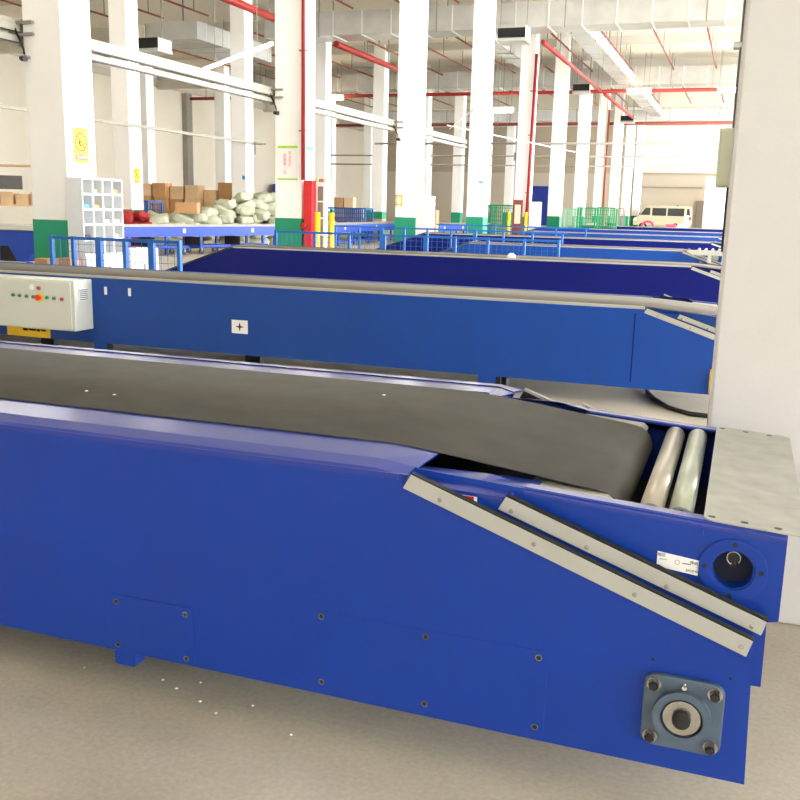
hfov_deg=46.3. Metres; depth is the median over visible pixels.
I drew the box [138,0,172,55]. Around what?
outlet
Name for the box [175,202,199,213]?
cardboard box
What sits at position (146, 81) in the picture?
column
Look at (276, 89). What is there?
bracket
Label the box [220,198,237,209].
woven sack
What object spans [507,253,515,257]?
crumpled bag
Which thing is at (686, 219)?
board
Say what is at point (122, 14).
column
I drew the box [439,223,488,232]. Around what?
sorting line
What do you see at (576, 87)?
grille
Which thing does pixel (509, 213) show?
bollard
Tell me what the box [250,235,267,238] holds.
woven sack
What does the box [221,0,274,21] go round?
pipe
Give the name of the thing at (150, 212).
woven sack
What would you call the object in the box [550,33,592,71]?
branch
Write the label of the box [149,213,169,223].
woven sack
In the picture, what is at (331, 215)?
bollard
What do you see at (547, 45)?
sprinkler
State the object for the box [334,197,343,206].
cardboard box
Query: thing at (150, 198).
cardboard box
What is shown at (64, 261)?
cardboard box
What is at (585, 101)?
column
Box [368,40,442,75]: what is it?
branch
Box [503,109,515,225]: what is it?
column
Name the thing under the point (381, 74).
column
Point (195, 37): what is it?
air duct
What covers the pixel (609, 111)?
pipe
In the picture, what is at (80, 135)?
no smoking sign
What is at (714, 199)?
wall partition
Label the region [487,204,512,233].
roll cage
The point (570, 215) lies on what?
roll cage
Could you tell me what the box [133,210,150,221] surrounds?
sack
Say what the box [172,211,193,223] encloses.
woven sack
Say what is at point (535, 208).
shelf
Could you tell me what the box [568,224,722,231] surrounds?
conveyor
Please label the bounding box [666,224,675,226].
storage bin
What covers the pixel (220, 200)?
woven sack
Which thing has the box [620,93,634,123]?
outlet
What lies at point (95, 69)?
trim
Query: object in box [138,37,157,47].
grille
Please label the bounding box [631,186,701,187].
pipe
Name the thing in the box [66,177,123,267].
shelf
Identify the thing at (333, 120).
column
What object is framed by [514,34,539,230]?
column
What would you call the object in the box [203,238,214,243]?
woven sack
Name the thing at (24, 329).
print
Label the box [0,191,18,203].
cardboard box
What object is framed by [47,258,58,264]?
cardboard box
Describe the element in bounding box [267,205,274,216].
woven sack
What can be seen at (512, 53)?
air duct
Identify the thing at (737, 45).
cable conduit
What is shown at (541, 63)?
branch
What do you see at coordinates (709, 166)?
cross trunking
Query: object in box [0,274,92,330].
control box
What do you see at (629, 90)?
lamp
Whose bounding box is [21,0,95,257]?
column
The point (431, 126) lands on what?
column
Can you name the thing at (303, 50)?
pipe
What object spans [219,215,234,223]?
woven sack
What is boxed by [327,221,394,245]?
sorting line
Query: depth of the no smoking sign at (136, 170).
30.26 m
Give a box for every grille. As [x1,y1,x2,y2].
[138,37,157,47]
[498,27,525,37]
[573,84,589,90]
[621,116,633,120]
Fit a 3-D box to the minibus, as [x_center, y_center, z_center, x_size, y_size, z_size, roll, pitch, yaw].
[22.634,-15.646,80.483,4.820,2.209,1.860,6,12,19]
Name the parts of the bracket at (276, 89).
arm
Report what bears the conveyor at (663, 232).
on the floor
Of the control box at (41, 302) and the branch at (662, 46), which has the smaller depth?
the control box at (41, 302)
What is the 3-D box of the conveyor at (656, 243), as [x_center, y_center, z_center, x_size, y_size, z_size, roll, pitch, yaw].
[4.036,-4.065,25.471,10.400,0.828,1.216,6,12,19]
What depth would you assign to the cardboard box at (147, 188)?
38.67 m
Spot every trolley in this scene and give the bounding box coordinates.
[139,237,188,254]
[184,236,230,253]
[224,236,267,245]
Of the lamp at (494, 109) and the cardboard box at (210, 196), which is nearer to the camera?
the cardboard box at (210, 196)
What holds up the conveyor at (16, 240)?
on the floor
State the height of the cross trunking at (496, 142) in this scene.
5.559 m
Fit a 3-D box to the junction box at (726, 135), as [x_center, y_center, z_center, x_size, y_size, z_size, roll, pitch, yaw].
[1.227,-0.905,3.505,0.064,0.210,0.168,6,12,19]
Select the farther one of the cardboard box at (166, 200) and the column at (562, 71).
the column at (562, 71)
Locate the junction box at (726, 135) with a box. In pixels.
[715,128,733,187]
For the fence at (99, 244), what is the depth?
12.38 m
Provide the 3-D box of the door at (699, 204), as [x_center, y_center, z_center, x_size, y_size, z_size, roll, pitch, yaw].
[27.926,-17.226,87.230,0.700,2.700,0.200,6,12,19]
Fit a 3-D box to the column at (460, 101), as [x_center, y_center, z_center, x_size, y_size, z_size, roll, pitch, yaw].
[4.043,-16.692,64.263,0.652,9.830,0.652,6,12,19]
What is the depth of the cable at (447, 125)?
33.37 m
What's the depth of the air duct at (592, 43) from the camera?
41.89 m
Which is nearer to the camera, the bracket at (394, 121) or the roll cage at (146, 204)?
the bracket at (394, 121)
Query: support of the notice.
attached to the column at (289, 194)
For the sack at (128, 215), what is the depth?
27.76 m
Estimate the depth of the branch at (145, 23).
49.76 m
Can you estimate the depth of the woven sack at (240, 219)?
31.71 m
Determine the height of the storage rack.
2.500 m
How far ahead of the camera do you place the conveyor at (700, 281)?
13.90 m
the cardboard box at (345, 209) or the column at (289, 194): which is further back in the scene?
the cardboard box at (345, 209)
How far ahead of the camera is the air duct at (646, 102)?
60.05 m
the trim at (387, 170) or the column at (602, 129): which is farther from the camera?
the trim at (387, 170)
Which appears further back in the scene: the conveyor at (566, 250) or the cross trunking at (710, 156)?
the cross trunking at (710, 156)
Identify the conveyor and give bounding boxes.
[0,224,34,262]
[0,261,717,394]
[0,340,799,784]
[166,244,720,302]
[377,231,720,251]
[439,241,721,264]
[516,226,721,236]
[517,230,721,241]
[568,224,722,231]
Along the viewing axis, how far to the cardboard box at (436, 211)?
34.96 m
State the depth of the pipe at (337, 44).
41.17 m
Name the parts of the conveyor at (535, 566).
access panel, frame, access panel, plate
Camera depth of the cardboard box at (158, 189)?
38.49 m
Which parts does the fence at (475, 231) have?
post, post, post, post, post, rail, post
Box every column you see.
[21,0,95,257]
[108,0,143,211]
[138,25,155,183]
[214,60,230,189]
[230,0,253,198]
[275,0,314,245]
[314,42,331,220]
[330,94,335,216]
[363,97,372,218]
[371,44,388,233]
[394,0,428,241]
[423,65,431,195]
[429,126,432,195]
[451,91,466,222]
[465,0,496,233]
[488,99,493,222]
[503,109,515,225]
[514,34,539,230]
[546,37,570,226]
[572,61,592,224]
[591,88,610,224]
[607,93,624,222]
[620,108,636,225]
[630,125,645,225]
[707,0,799,624]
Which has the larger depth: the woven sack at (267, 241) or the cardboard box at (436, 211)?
the cardboard box at (436, 211)
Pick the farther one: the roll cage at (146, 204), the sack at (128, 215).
the roll cage at (146, 204)
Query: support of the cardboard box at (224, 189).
on the cardboard box
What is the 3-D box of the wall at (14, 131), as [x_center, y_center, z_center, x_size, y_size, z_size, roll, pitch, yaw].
[-21.482,-14.417,50.282,0.300,9.830,103.200,6,12,19]
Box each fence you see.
[49,235,182,270]
[274,230,560,256]
[334,225,566,249]
[436,224,589,236]
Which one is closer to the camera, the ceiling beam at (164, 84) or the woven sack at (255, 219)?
the woven sack at (255, 219)
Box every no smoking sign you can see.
[73,127,88,163]
[134,168,139,182]
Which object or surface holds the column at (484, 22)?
on the floor
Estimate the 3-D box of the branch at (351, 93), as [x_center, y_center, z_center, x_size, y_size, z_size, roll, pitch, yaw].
[-4.159,-21.999,66.807,0.079,0.880,12.700,6,12,19]
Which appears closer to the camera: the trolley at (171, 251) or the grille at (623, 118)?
the trolley at (171, 251)
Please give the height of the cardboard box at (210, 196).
0.501 m
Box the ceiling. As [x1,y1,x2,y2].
[0,0,740,116]
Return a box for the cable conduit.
[732,0,745,127]
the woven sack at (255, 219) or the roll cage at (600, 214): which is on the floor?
the roll cage at (600, 214)
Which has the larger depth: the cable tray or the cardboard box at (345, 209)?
the cardboard box at (345, 209)
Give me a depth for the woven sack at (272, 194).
32.34 m
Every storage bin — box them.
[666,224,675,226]
[677,225,686,227]
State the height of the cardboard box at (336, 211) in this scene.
0.463 m
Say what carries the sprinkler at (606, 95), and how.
hanging from the ceiling
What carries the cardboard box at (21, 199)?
on the storage rack
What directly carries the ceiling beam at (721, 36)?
attached to the ceiling
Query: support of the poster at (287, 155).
attached to the column at (289, 194)
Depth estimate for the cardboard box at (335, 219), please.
43.22 m
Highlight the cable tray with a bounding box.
[0,14,515,160]
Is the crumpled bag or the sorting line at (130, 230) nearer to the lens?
the crumpled bag
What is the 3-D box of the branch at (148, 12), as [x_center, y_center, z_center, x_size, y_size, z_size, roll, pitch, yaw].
[-12.087,-15.240,33.222,0.079,0.880,12.700,6,12,19]
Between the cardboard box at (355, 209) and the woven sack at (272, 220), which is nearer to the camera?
the woven sack at (272, 220)
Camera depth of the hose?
50.19 m
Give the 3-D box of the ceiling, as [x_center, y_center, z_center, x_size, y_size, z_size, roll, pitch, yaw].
[4.134,-16.896,40.261,54.000,0.300,103.200,6,12,19]
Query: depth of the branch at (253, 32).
51.50 m
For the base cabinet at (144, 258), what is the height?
0.780 m
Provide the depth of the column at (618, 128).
67.56 m
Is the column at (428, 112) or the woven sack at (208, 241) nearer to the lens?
the woven sack at (208, 241)
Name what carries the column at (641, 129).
on the floor
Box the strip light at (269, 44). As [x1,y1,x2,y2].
[203,0,272,69]
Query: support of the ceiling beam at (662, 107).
attached to the ceiling
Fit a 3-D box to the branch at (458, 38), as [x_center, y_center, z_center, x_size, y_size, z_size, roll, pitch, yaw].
[4.214,-17.560,46.339,0.079,0.880,15.700,6,12,19]
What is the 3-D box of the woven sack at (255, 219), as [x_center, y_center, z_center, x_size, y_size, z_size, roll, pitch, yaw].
[-5.001,-6.203,32.237,0.518,0.520,0.723,-8,15,-37]
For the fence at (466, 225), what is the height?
1.005 m
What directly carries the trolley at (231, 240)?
on the floor
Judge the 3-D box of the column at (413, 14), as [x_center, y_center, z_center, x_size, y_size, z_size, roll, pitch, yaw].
[0.346,-8.992,26.631,0.652,9.830,0.652,6,12,19]
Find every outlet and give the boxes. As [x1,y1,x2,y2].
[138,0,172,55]
[497,0,530,44]
[572,54,591,94]
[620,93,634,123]
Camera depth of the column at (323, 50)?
43.25 m
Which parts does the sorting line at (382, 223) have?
rail, rail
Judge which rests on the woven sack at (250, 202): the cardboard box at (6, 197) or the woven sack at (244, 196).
the woven sack at (244, 196)
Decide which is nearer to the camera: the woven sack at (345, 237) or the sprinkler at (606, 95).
the woven sack at (345, 237)
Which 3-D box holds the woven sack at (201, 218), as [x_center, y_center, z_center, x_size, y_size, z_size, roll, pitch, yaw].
[-6.737,-5.970,30.928,0.764,0.436,0.555,2,12,5]
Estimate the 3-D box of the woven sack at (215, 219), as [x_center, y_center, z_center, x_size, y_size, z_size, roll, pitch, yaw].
[-6.274,-5.956,31.218,0.581,0.565,0.816,-6,14,-32]
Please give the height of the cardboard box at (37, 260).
0.663 m
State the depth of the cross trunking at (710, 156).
54.12 m
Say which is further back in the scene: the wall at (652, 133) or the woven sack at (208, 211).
the wall at (652, 133)
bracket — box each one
[8,20,34,54]
[265,88,282,109]
[390,121,402,136]
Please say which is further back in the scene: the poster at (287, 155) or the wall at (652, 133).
the wall at (652, 133)
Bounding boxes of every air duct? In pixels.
[147,0,271,63]
[264,0,743,42]
[357,108,733,122]
[494,35,539,70]
[568,31,634,84]
[623,88,661,115]
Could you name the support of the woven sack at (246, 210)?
on the woven sack at (240, 219)
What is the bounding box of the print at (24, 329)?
[23,328,45,331]
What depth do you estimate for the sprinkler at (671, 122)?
67.47 m
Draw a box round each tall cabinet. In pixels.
[300,180,315,246]
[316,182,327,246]
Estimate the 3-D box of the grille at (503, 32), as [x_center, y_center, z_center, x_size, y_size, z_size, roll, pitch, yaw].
[4.138,-13.636,34.681,1.040,0.340,0.030,6,12,19]
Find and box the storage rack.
[0,164,32,206]
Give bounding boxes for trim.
[10,54,363,130]
[387,170,715,174]
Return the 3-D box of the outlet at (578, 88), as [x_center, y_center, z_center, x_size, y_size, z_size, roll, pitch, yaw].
[9.999,-17.777,50.981,0.930,2.060,0.940,6,12,19]
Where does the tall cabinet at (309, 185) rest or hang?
on the floor
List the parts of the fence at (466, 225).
rail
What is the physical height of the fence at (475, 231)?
1.005 m
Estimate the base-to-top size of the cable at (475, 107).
0.039 m
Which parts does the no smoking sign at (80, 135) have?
caption plate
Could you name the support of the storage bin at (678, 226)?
on the floor
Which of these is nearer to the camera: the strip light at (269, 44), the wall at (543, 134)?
the strip light at (269, 44)
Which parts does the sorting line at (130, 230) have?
rail, rail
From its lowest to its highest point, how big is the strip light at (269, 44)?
4.928 m
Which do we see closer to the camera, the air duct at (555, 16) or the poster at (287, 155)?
the poster at (287, 155)
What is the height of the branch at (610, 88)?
0.880 m
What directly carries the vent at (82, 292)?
attached to the control box at (41, 302)
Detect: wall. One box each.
[0,54,363,223]
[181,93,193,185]
[386,171,715,227]
[387,126,626,171]
[633,126,731,172]
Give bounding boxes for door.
[532,186,548,225]
[694,201,703,227]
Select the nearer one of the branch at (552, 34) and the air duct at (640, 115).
the branch at (552, 34)
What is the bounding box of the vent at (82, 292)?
[78,288,87,300]
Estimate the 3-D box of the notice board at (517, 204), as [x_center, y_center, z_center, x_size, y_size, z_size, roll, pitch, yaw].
[5.065,-7.678,40.399,0.420,1.900,0.050,6,12,19]
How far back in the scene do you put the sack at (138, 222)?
28.19 m
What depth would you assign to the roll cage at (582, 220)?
45.31 m
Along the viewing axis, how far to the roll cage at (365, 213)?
41.91 m
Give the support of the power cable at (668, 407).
on the floor
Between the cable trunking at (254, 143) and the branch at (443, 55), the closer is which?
the cable trunking at (254, 143)
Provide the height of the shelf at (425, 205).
1.814 m
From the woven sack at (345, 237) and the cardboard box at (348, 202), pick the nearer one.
the woven sack at (345, 237)
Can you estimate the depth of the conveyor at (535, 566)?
2.58 m
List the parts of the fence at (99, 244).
post, post, post, rail, post, post, post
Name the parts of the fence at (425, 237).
post, post, post, post, rail, post, post, post, post, post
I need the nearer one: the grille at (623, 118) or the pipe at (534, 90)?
the pipe at (534, 90)
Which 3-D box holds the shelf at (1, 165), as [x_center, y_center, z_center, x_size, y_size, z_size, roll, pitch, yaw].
[-10.964,-6.648,26.515,1.860,0.050,0.660,2,12,3]
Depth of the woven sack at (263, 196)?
32.17 m
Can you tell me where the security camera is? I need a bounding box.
[19,55,30,61]
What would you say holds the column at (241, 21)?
on the floor
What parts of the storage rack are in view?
dark panel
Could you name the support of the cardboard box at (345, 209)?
on the cardboard box
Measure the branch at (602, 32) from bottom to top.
0.880 m
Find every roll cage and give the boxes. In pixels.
[143,200,162,213]
[327,207,373,238]
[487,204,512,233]
[487,206,495,232]
[563,208,579,227]
[576,207,598,227]
[596,207,617,228]
[610,208,625,225]
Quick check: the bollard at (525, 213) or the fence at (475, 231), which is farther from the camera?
the bollard at (525, 213)
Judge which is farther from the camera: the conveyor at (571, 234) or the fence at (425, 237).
the conveyor at (571, 234)
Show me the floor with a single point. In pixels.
(106, 729)
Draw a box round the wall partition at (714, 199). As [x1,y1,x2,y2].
[702,177,725,228]
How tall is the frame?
0.340 m
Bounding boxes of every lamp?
[331,61,343,99]
[492,62,513,112]
[627,51,651,93]
[717,49,735,92]
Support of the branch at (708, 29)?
hanging from the ceiling
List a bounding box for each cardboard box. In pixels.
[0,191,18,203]
[15,194,30,204]
[34,258,46,263]
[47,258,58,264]
[59,258,80,265]
[143,183,152,195]
[143,196,153,209]
[152,183,171,196]
[154,197,169,208]
[154,209,170,214]
[170,186,184,198]
[170,199,184,211]
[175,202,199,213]
[185,185,204,198]
[185,199,203,207]
[204,190,218,202]
[204,202,213,206]
[218,182,231,196]
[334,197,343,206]
[334,218,343,222]
[335,209,343,216]
[344,198,355,207]
[345,209,353,217]
[355,209,363,218]
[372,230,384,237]
[373,219,385,221]
[435,210,438,222]
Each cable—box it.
[447,125,574,151]
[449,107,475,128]
[645,389,707,417]
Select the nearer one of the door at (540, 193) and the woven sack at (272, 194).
the woven sack at (272, 194)
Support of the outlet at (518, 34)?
hanging from the ceiling
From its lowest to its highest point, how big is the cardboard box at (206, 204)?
0.453 m
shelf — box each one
[0,164,30,166]
[0,204,32,206]
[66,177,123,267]
[415,196,434,234]
[528,202,541,229]
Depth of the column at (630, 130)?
74.62 m
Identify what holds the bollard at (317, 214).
on the floor
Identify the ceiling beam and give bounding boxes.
[0,0,21,5]
[0,20,274,54]
[92,32,740,62]
[156,57,737,89]
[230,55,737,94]
[263,91,734,111]
[337,117,731,127]
[362,107,733,111]
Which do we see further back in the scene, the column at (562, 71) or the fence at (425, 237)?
the column at (562, 71)
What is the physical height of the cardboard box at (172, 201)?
0.549 m
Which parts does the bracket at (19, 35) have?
arm, arm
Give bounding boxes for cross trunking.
[331,86,717,157]
[331,93,716,167]
[375,34,718,144]
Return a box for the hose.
[641,220,653,225]
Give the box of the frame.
[395,194,402,206]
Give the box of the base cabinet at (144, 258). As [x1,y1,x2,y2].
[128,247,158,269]
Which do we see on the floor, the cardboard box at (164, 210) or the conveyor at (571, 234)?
the conveyor at (571, 234)
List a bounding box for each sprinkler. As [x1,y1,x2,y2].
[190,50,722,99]
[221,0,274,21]
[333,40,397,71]
[336,107,732,126]
[541,33,600,91]
[603,88,634,118]
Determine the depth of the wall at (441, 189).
90.67 m
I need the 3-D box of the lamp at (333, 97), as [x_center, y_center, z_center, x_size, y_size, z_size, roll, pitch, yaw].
[-3.938,-18.959,55.444,1.300,2.216,0.251,6,12,19]
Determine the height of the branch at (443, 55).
0.880 m
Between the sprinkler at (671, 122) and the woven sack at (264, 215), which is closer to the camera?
the woven sack at (264, 215)
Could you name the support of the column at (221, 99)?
on the floor
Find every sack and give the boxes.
[123,210,133,223]
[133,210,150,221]
[136,221,151,223]
[148,210,158,216]
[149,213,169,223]
[169,220,185,223]
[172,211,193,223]
[189,213,207,223]
[200,207,218,216]
[203,236,219,238]
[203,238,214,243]
[207,214,221,223]
[212,203,236,217]
[214,198,227,204]
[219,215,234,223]
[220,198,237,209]
[232,199,255,213]
[234,191,252,203]
[234,214,253,223]
[240,205,254,215]
[240,236,250,241]
[249,238,269,244]
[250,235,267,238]
[251,214,262,223]
[252,198,268,209]
[254,191,271,202]
[254,208,270,220]
[265,193,274,203]
[265,216,274,223]
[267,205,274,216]
[341,232,357,239]
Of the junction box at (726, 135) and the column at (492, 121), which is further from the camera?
the column at (492, 121)
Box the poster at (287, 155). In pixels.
[277,146,297,179]
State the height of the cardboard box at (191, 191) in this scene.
0.553 m
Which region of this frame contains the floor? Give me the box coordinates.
[0,222,799,799]
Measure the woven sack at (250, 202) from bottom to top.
0.519 m
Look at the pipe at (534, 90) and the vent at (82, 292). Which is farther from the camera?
the pipe at (534, 90)
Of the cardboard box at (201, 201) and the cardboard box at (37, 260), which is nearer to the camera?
the cardboard box at (37, 260)
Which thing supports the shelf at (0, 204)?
attached to the storage rack
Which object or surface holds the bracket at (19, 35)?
attached to the column at (58, 72)
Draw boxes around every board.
[512,200,522,234]
[684,215,688,227]
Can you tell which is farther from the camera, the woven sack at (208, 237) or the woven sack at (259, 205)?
the woven sack at (259, 205)
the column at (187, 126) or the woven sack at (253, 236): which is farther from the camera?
the column at (187, 126)
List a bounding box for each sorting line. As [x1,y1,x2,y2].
[28,224,274,253]
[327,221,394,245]
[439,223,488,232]
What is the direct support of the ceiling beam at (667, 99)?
attached to the ceiling
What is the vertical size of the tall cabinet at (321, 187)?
1.970 m
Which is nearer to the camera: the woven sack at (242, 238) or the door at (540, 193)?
the woven sack at (242, 238)
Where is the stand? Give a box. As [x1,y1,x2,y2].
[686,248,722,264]
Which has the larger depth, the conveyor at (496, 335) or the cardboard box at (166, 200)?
the cardboard box at (166, 200)
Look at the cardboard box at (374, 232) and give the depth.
42.75 m
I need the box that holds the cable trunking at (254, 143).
[0,104,265,154]
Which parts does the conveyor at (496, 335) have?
support leg, leg plate, support leg, panel, leg plate, support leg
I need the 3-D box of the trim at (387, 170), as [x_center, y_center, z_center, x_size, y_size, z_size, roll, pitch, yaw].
[15.572,-22.132,90.855,41.000,0.150,0.200,6,12,19]
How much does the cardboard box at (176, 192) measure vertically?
0.516 m
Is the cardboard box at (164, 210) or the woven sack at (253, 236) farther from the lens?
the cardboard box at (164, 210)
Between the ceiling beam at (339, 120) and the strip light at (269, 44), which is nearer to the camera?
the strip light at (269, 44)
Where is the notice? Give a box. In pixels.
[305,146,312,150]
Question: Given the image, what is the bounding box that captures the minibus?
[633,205,691,226]
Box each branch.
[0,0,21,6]
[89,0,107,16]
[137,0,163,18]
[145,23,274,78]
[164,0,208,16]
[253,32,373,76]
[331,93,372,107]
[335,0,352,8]
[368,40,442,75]
[427,38,471,70]
[455,37,515,73]
[540,48,553,72]
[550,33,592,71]
[600,31,632,70]
[610,88,627,104]
[653,29,673,69]
[707,27,716,68]
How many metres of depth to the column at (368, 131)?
74.08 m
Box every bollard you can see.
[315,212,319,246]
[328,213,333,247]
[507,212,510,233]
[524,212,527,230]
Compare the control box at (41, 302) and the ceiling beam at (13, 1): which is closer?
the control box at (41, 302)
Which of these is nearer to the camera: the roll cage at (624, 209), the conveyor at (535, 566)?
the conveyor at (535, 566)
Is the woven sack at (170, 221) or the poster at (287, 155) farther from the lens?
the woven sack at (170, 221)
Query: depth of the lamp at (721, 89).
48.33 m
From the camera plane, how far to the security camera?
12.82 m
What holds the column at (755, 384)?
on the floor
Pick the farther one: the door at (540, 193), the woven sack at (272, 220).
the door at (540, 193)

